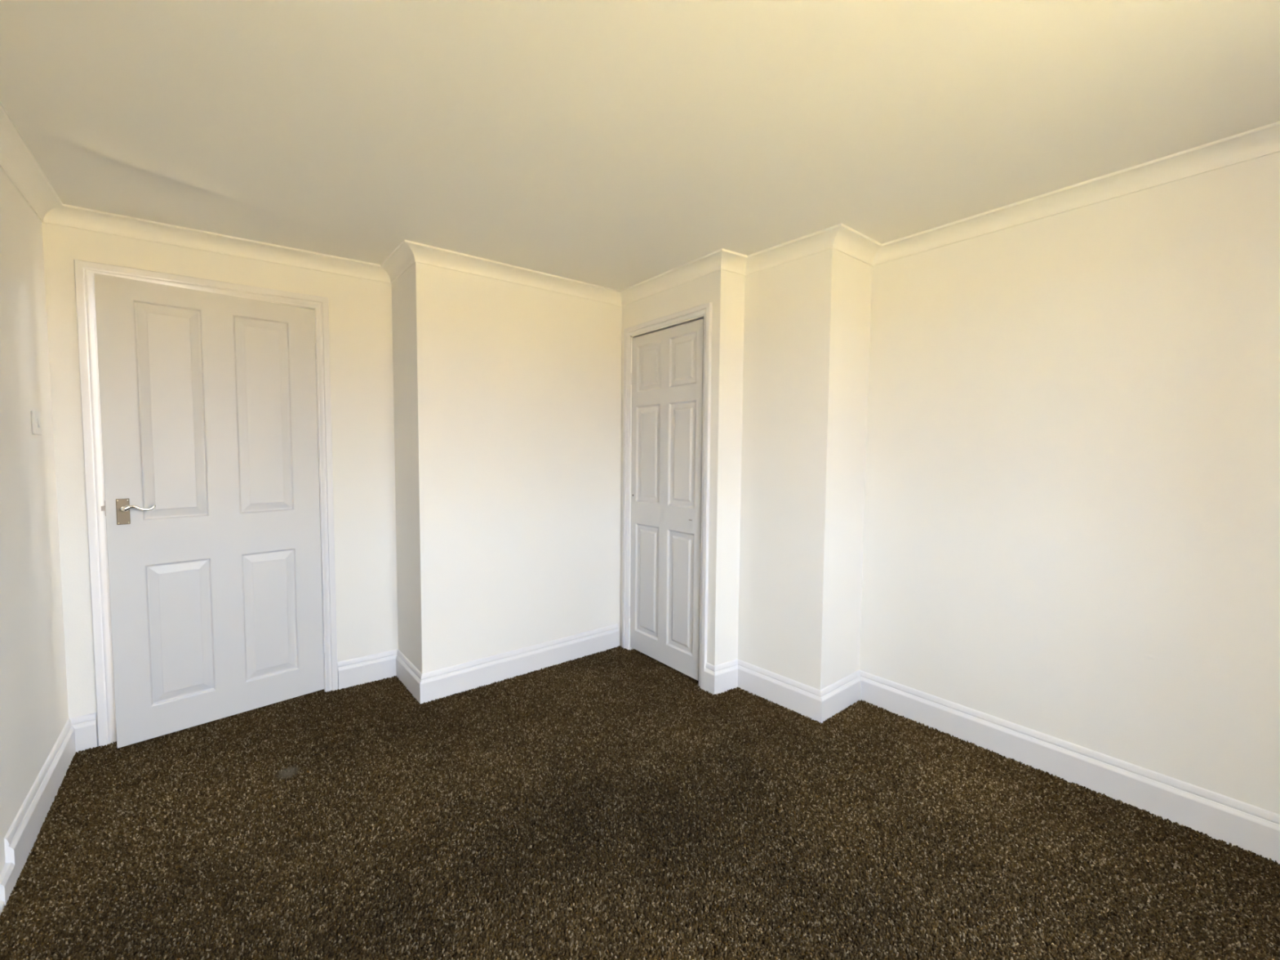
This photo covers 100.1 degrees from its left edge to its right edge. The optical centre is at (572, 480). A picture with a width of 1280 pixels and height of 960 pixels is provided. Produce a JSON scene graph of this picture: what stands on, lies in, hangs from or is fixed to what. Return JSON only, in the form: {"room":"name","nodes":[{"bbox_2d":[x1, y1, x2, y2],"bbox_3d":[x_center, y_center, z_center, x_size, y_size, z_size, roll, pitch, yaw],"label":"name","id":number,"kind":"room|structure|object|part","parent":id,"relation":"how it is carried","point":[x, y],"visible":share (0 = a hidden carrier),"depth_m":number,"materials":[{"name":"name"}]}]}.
{"room":"empty bedroom","nodes":[
{"label":"empty bedroom","id":0,"kind":"room"},
{"bbox_2d":[0,167,68,873],"bbox_3d":[-1.107,0.138,0.588,0.100,2.340,4.041,-2,4,-34],"label":"wall","id":1,"kind":"structure","parent":0,"point":[34,708],"depth_m":1.84,"materials":[{"name":"paint"}]},
{"bbox_2d":[0,102,62,222],"bbox_3d":[-1.033,-0.982,0.574,0.077,0.068,3.843,-2,4,-34],"label":"coving","id":2,"kind":"structure","parent":1,"relation":"attached to","point":[17,162],"depth_m":1.82,"materials":[{"name":"paint"}]},
{"bbox_2d":[31,410,41,435],"bbox_3d":[-1.982,-0.211,1.975,0.015,0.086,0.086,-2,4,-34],"label":"light switch","id":3,"kind":"object","parent":1,"relation":"attached to","point":[35,415],"visible":1,"depth_m":1.95,"materials":[{"name":"white plastic"}]},
{"bbox_2d":[0,718,75,915],"bbox_3d":[-1.785,1.118,1.760,0.019,0.155,1.238,-2,4,-34],"label":"baseboard","id":4,"kind":"structure","parent":1,"relation":"attached to","point":[23,833],"depth_m":1.77,"materials":[{"name":"white wood"}]},
{"bbox_2d":[41,222,398,746],"bbox_3d":[-1.595,0.021,2.644,1.586,2.340,0.100,-2,4,-35],"label":"wall","id":5,"kind":"structure","parent":0,"point":[361,323],"depth_m":2.79,"materials":[{"name":"paint"}]},
{"bbox_2d":[69,712,97,752],"bbox_3d":[-2.097,1.088,2.284,0.088,0.155,0.020,-2,4,-33],"label":"baseboard","id":6,"kind":"structure","parent":5,"relation":"attached to","point":[85,726],"depth_m":2.28,"materials":[{"name":"white wood"}]},
{"bbox_2d":[73,259,337,747],"bbox_3d":[-1.688,0.110,2.574,0.969,2.076,0.118,-2,4,-35],"label":"door frame","id":7,"kind":"structure","parent":5,"relation":"attached to","point":[84,271],"depth_m":2.31,"materials":[{"name":"white wood"}]},
{"bbox_3d":[-2.033,0.126,2.275,0.060,2.076,0.018,-2,4,-35],"label":"architrave","id":8,"kind":"part","parent":7,"relation":"part of","materials":[{"name":"white wood"}]},
{"bbox_3d":[-1.658,-0.894,2.476,0.969,0.060,0.018,-2,4,-35],"label":"architrave","id":9,"kind":"part","parent":7,"relation":"part of","materials":[{"name":"white wood"}]},
{"bbox_3d":[-1.286,0.098,2.791,0.060,2.076,0.018,-2,4,-35],"label":"architrave","id":10,"kind":"part","parent":7,"relation":"part of","materials":[{"name":"white wood"}]},
{"bbox_2d":[93,272,324,747],"bbox_3d":[-1.625,0.137,2.488,0.860,1.985,0.096,-3,4,-42],"label":"door","id":11,"kind":"structure","parent":5,"relation":"in","point":[209,408],"depth_m":2.45,"materials":[{"name":"white wood"}]},
{"bbox_3d":[-1.896,0.133,2.249,0.044,0.109,0.006,-3,4,-42],"label":"handle","id":12,"kind":"part","parent":11,"relation":"part of","materials":[{"name":"silver metal"}]},
{"bbox_3d":[-1.829,0.118,2.249,0.114,0.028,0.022,-3,4,-42],"label":"lever","id":13,"kind":"part","parent":11,"relation":"part of","materials":[{"name":"silver metal"}]},
{"bbox_3d":[-1.775,-0.297,2.365,0.241,0.938,0.038,-3,4,-42],"label":"panel","id":14,"kind":"part","parent":11,"relation":"part of","materials":[{"name":"white wood"}]},
{"bbox_3d":[-1.776,0.678,2.420,0.241,0.629,0.038,-3,4,-42],"label":"panel","id":15,"kind":"part","parent":11,"relation":"part of","materials":[{"name":"white wood"}]},
{"bbox_3d":[-1.509,-0.311,2.607,0.240,0.938,0.038,-3,4,-42],"label":"panel","id":16,"kind":"part","parent":11,"relation":"part of","materials":[{"name":"white wood"}]},
{"bbox_3d":[-1.510,0.664,2.663,0.240,0.629,0.038,-3,4,-42],"label":"panel","id":17,"kind":"part","parent":11,"relation":"part of","materials":[{"name":"white wood"}]},
{"bbox_2d":[42,204,391,283],"bbox_3d":[-1.545,-1.092,2.507,1.387,0.068,0.077,-2,4,-35],"label":"coving","id":18,"kind":"structure","parent":5,"relation":"attached to","point":[68,215],"depth_m":2.43,"materials":[{"name":"paint"}]},
{"bbox_2d":[337,648,398,688],"bbox_3d":[-1.126,1.050,2.956,0.325,0.155,0.019,-2,4,-35],"label":"baseboard","id":19,"kind":"structure","parent":5,"relation":"attached to","point":[353,672],"depth_m":2.94,"materials":[{"name":"white wood"}]},
{"bbox_2d":[391,262,422,673],"bbox_3d":[-0.868,0.008,2.898,0.106,2.340,0.512,-2,4,-33],"label":"wall","id":20,"kind":"structure","parent":0,"point":[404,287],"depth_m":2.81,"materials":[{"name":"paint"}]},
{"bbox_2d":[380,240,415,283],"bbox_3d":[-0.889,-1.103,2.711,0.077,0.068,0.490,-2,4,-35],"label":"coving","id":21,"kind":"structure","parent":20,"relation":"attached to","point":[402,258],"depth_m":2.70,"materials":[{"name":"paint"}]},
{"bbox_2d":[395,649,422,703],"bbox_3d":[-0.884,1.055,2.874,0.019,0.155,0.429,-2,4,-35],"label":"baseboard","id":22,"kind":"structure","parent":20,"relation":"attached to","point":[406,672],"depth_m":2.85,"materials":[{"name":"white wood"}]},
{"bbox_2d":[415,262,622,673],"bbox_3d":[-0.212,-0.005,3.131,1.450,2.340,0.100,-2,4,-36],"label":"wall","id":23,"kind":"structure","parent":0,"point":[519,386],"depth_m":2.98,"materials":[{"name":"paint"}]},
{"bbox_2d":[404,240,622,306],"bbox_3d":[-0.234,-1.115,2.941,1.422,0.068,0.077,-2,4,-36],"label":"coving","id":24,"kind":"structure","parent":23,"relation":"attached to","point":[423,253],"depth_m":2.87,"materials":[{"name":"paint"}]},
{"bbox_2d":[419,623,619,703],"bbox_3d":[-0.237,1.043,3.099,1.341,0.155,0.019,-2,4,-36],"label":"baseboard","id":25,"kind":"structure","parent":23,"relation":"attached to","point":[446,682],"depth_m":3.02,"materials":[{"name":"white wood"}]},
{"bbox_2d":[0,0,1279,290],"bbox_3d":[0.278,-1.117,1.480,3.500,0.132,4.020,-2,4,-33],"label":"ceiling","id":26,"kind":"structure","parent":0,"point":[615,144],"depth_m":1.53,"materials":[{"name":"paint"}]},
{"bbox_2d":[619,269,720,665],"bbox_3d":[0.546,-0.007,3.183,0.100,2.340,0.930,-2,4,-32],"label":"wall","id":27,"kind":"structure","parent":0,"point":[705,289],"depth_m":2.83,"materials":[{"name":"paint"}]},
{"bbox_2d":[628,318,703,680],"bbox_3d":[0.541,0.109,3.134,0.046,1.960,0.606,-2,4,-32],"label":"door","id":28,"kind":"structure","parent":27,"relation":"in","point":[666,376],"depth_m":3.10,"materials":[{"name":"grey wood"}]},
{"bbox_3d":[0.469,0.618,3.285,0.035,0.687,0.220,-2,4,-32],"label":"panel","id":29,"kind":"part","parent":28,"relation":"part of","materials":[{"name":"white wood"}]},
{"bbox_3d":[0.470,-0.157,3.241,0.035,0.593,0.220,-2,4,-32],"label":"panel","id":30,"kind":"part","parent":28,"relation":"part of","materials":[{"name":"white wood"}]},
{"bbox_3d":[0.470,-0.679,3.212,0.035,0.282,0.220,-2,4,-32],"label":"panel","id":31,"kind":"part","parent":28,"relation":"part of","materials":[{"name":"white wood"}]},
{"bbox_3d":[0.624,0.632,3.040,0.035,0.687,0.215,-2,4,-32],"label":"panel","id":32,"kind":"part","parent":28,"relation":"part of","materials":[{"name":"white wood"}]},
{"bbox_3d":[0.625,-0.143,2.996,0.035,0.593,0.215,-2,4,-32],"label":"panel","id":33,"kind":"part","parent":28,"relation":"part of","materials":[{"name":"white wood"}]},
{"bbox_3d":[0.625,-0.665,2.966,0.035,0.282,0.215,-2,4,-32],"label":"panel","id":34,"kind":"part","parent":28,"relation":"part of","materials":[{"name":"white wood"}]},
{"bbox_2d":[622,302,712,689],"bbox_3d":[0.565,0.089,3.142,0.118,2.055,0.721,-2,4,-32],"label":"door frame","id":35,"kind":"structure","parent":27,"relation":"attached to","point":[704,311],"depth_m":2.90,"materials":[{"name":"white wood"}]},
{"bbox_3d":[0.344,0.075,3.398,0.018,2.055,0.051,-2,4,-32],"label":"architrave","id":36,"kind":"part","parent":35,"relation":"part of","materials":[{"name":"white wood"}]},
{"bbox_3d":[0.523,-0.909,3.059,0.018,0.051,0.721,-2,4,-32],"label":"architrave","id":37,"kind":"part","parent":35,"relation":"part of","materials":[{"name":"white wood"}]},
{"bbox_3d":[0.701,0.107,2.833,0.018,2.055,0.051,-2,4,-32],"label":"architrave","id":38,"kind":"part","parent":35,"relation":"part of","materials":[{"name":"white wood"}]},
{"bbox_2d":[620,248,722,306],"bbox_3d":[0.521,-1.118,2.995,0.077,0.068,0.898,-2,4,-32],"label":"coving","id":39,"kind":"structure","parent":27,"relation":"attached to","point":[710,263],"depth_m":2.94,"materials":[{"name":"paint"}]},
{"bbox_2d":[703,662,714,694],"bbox_3d":[0.734,1.059,2.833,0.021,0.155,0.074,-2,4,-33],"label":"baseboard","id":40,"kind":"structure","parent":27,"relation":"attached to","point":[708,677],"depth_m":2.83,"materials":[{"name":"white wood"}]},
{"bbox_2d":[714,269,744,665],"bbox_3d":[0.841,0.010,2.876,0.271,2.340,0.103,-2,4,-33],"label":"wall","id":41,"kind":"structure","parent":0,"point":[732,284],"depth_m":2.80,"materials":[{"name":"paint"}]},
{"bbox_2d":[714,658,737,694],"bbox_3d":[0.824,1.057,2.855,0.195,0.155,0.019,-2,4,-31],"label":"baseboard","id":42,"kind":"structure","parent":41,"relation":"attached to","point":[726,674],"depth_m":2.85,"materials":[{"name":"white wood"}]},
{"bbox_2d":[720,248,747,275],"bbox_3d":[0.816,-1.101,2.693,0.255,0.068,0.081,-2,4,-33],"label":"coving","id":43,"kind":"structure","parent":41,"relation":"attached to","point":[731,261],"depth_m":2.70,"materials":[{"name":"paint"}]},
{"bbox_2d":[737,248,832,689],"bbox_3d":[1.054,0.018,2.733,0.100,2.340,0.559,-2,4,-36],"label":"wall","id":44,"kind":"structure","parent":0,"point":[787,317],"depth_m":2.64,"materials":[{"name":"paint"}]},
{"bbox_2d":[737,659,822,724],"bbox_3d":[1.038,1.066,2.712,0.019,0.155,0.486,-2,4,-36],"label":"baseboard","id":45,"kind":"structure","parent":44,"relation":"attached to","point":[805,700],"depth_m":2.68,"materials":[{"name":"white wood"}]},
{"bbox_2d":[745,223,841,275],"bbox_3d":[1.033,-1.092,2.549,0.077,0.068,0.546,-2,4,-36],"label":"coving","id":46,"kind":"structure","parent":44,"relation":"attached to","point":[822,240],"depth_m":2.54,"materials":[{"name":"paint"}]},
{"bbox_2d":[820,248,871,689],"bbox_3d":[1.346,0.022,2.667,0.496,2.340,0.100,-2,4,-37],"label":"wall","id":47,"kind":"structure","parent":0,"point":[851,277],"depth_m":2.58,"materials":[{"name":"paint"}]},
{"bbox_2d":[820,669,861,723],"bbox_3d":[1.331,1.070,2.641,0.409,0.155,0.019,-2,4,-37],"label":"baseboard","id":48,"kind":"structure","parent":47,"relation":"attached to","point":[838,695],"depth_m":2.62,"materials":[{"name":"white wood"}]},
{"bbox_2d":[832,223,881,266],"bbox_3d":[1.327,-1.088,2.478,0.468,0.068,0.077,-2,4,-37],"label":"coving","id":49,"kind":"structure","parent":47,"relation":"attached to","point":[847,241],"depth_m":2.48,"materials":[{"name":"paint"}]},
{"bbox_2d":[859,151,1279,814],"bbox_3d":[2.154,0.072,1.800,0.102,2.340,2.472,-2,4,-33],"label":"wall","id":50,"kind":"structure","parent":0,"point":[1072,516],"depth_m":1.99,"materials":[{"name":"paint"}]},
{"bbox_2d":[859,670,1279,863],"bbox_3d":[2.106,1.117,1.824,0.021,0.155,2.265,-2,4,-33],"label":"baseboard","id":51,"kind":"structure","parent":50,"relation":"attached to","point":[1249,827],"depth_m":2.01,"materials":[{"name":"white wood"}]},
{"bbox_2d":[872,120,1279,266],"bbox_3d":[2.083,-1.043,1.685,0.079,0.068,2.265,-2,4,-33],"label":"coving","id":52,"kind":"structure","parent":50,"relation":"attached to","point":[1261,141],"depth_m":1.94,"materials":[{"name":"paint"}]},
{"bbox_3d":[0.291,1.230,1.595,3.407,0.048,3.975,-2,4,-33],"label":"floor","id":53,"kind":"structure","parent":0,"visible":0},
{"bbox_2d":[0,645,1279,959],"bbox_3d":[0.264,1.203,1.636,3.286,0.001,3.955,-2,4,-33],"label":"carpet","id":54,"kind":"object","parent":53,"relation":"on","point":[608,804],"visible":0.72,"depth_m":1.74,"materials":[{"name":"brown carpet"}]}
]}

